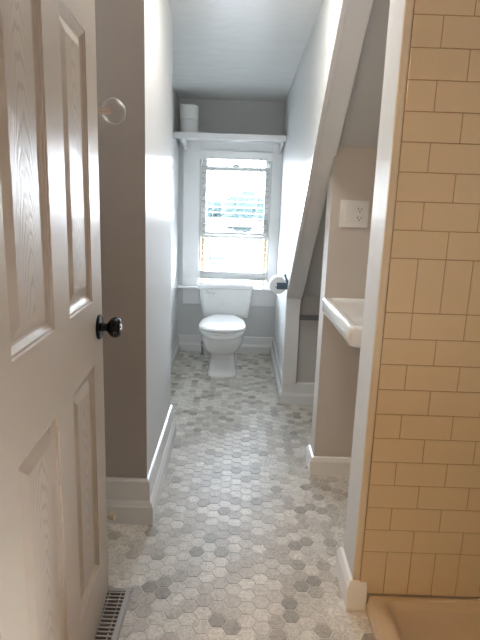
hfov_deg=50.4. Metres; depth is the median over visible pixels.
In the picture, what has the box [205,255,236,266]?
car
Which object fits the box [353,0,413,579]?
trim
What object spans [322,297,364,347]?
sink
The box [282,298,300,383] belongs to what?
trim
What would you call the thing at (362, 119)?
ceiling
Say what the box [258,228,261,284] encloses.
utility pole
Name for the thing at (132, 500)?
baseboard
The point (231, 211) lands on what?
broadleaf tree
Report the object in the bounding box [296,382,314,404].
baseboard
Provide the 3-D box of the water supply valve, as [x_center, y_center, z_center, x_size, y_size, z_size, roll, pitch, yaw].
[-0.313,0.133,4.424,0.068,0.341,0.057,2,12,0]
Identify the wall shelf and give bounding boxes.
[173,132,285,153]
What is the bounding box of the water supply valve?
[200,341,204,354]
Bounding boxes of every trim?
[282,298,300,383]
[286,0,348,298]
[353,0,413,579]
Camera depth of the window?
4.33 m
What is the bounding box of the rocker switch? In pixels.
[345,206,352,221]
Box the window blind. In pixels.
[200,150,272,280]
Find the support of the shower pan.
on the floor
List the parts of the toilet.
seat, seat lid, bowl, tank, tank lid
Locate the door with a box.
[0,0,121,639]
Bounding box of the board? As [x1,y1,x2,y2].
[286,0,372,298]
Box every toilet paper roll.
[180,104,198,119]
[180,119,198,131]
[269,275,285,293]
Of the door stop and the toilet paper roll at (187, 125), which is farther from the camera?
the toilet paper roll at (187, 125)
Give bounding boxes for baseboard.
[106,334,296,524]
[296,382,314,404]
[305,445,350,475]
[335,547,366,609]
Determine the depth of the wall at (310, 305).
3.30 m
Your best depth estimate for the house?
125.25 m
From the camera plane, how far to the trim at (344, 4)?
2.02 m
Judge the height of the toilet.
0.638 m
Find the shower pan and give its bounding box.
[365,596,479,639]
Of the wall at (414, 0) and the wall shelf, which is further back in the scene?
the wall shelf
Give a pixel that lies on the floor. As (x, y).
(242, 542)
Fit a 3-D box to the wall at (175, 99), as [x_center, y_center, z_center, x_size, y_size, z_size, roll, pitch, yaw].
[-0.590,-0.386,2.560,0.100,2.110,3.960,2,12,0]
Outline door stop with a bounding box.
[107,513,115,519]
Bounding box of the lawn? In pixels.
[205,238,263,244]
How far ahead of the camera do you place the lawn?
123.82 m
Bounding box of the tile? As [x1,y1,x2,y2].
[360,0,479,596]
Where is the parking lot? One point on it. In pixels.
(225, 254)
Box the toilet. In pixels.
[198,281,253,377]
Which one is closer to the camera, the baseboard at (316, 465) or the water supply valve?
the baseboard at (316, 465)
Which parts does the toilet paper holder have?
plate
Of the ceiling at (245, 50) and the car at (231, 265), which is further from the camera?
the car at (231, 265)
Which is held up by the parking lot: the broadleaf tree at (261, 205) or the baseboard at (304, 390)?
the broadleaf tree at (261, 205)
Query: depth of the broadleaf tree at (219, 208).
224.40 m
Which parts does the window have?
sill, exterior frame, sash, sash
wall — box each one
[95,0,172,477]
[171,86,178,344]
[177,98,284,336]
[274,0,340,369]
[296,295,319,382]
[310,147,376,456]
[360,0,479,597]
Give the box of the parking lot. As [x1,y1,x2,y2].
[204,226,262,284]
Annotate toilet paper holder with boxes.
[276,274,287,289]
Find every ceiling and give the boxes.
[168,0,322,101]
[303,0,389,295]
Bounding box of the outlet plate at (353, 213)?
[339,200,369,227]
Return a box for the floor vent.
[94,587,132,639]
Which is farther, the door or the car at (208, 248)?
the car at (208, 248)
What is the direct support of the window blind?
attached to the window
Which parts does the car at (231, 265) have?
cabin glass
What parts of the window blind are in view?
ladder cord, rail, ladder cord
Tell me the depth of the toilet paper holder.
3.32 m
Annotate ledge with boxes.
[300,314,318,320]
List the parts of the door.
knob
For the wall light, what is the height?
0.183 m
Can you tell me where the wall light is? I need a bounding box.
[97,99,125,123]
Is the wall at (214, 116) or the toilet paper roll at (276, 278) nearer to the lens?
the toilet paper roll at (276, 278)
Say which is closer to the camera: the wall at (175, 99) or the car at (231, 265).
the wall at (175, 99)
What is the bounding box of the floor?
[107,351,374,639]
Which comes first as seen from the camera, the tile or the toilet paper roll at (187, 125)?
the tile
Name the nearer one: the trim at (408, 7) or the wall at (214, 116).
the trim at (408, 7)
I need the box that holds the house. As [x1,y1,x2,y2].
[205,218,210,240]
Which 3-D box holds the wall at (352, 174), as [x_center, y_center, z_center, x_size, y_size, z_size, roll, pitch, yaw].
[0.839,0.007,2.377,0.923,1.513,0.120,2,12,0]
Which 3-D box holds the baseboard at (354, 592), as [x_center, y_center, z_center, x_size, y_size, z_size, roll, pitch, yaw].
[0.605,0.864,1.710,0.532,0.099,0.191,2,12,0]
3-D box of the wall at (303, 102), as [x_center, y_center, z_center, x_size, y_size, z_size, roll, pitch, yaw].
[0.345,-0.439,2.959,0.050,2.110,2.843,2,12,0]
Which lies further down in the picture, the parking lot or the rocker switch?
the parking lot
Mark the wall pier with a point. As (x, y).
(396, 10)
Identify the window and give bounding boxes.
[177,141,282,306]
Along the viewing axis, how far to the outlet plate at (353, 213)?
2.21 m
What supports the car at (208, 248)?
on the parking lot
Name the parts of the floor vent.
register frame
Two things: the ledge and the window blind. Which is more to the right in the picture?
the ledge
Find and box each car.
[205,246,221,254]
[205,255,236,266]
[209,263,249,271]
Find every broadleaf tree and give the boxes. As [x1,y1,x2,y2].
[207,198,222,226]
[222,190,260,231]
[256,198,263,227]
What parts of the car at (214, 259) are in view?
cabin glass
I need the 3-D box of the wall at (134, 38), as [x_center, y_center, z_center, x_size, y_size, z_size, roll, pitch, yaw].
[-0.440,-0.308,2.218,0.206,2.110,0.780,2,12,0]
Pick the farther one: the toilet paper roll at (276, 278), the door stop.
the toilet paper roll at (276, 278)
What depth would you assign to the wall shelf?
3.85 m
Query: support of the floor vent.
in the floor
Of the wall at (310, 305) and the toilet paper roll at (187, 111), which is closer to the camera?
the wall at (310, 305)
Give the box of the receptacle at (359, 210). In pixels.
[355,206,363,221]
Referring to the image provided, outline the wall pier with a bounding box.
[343,0,479,602]

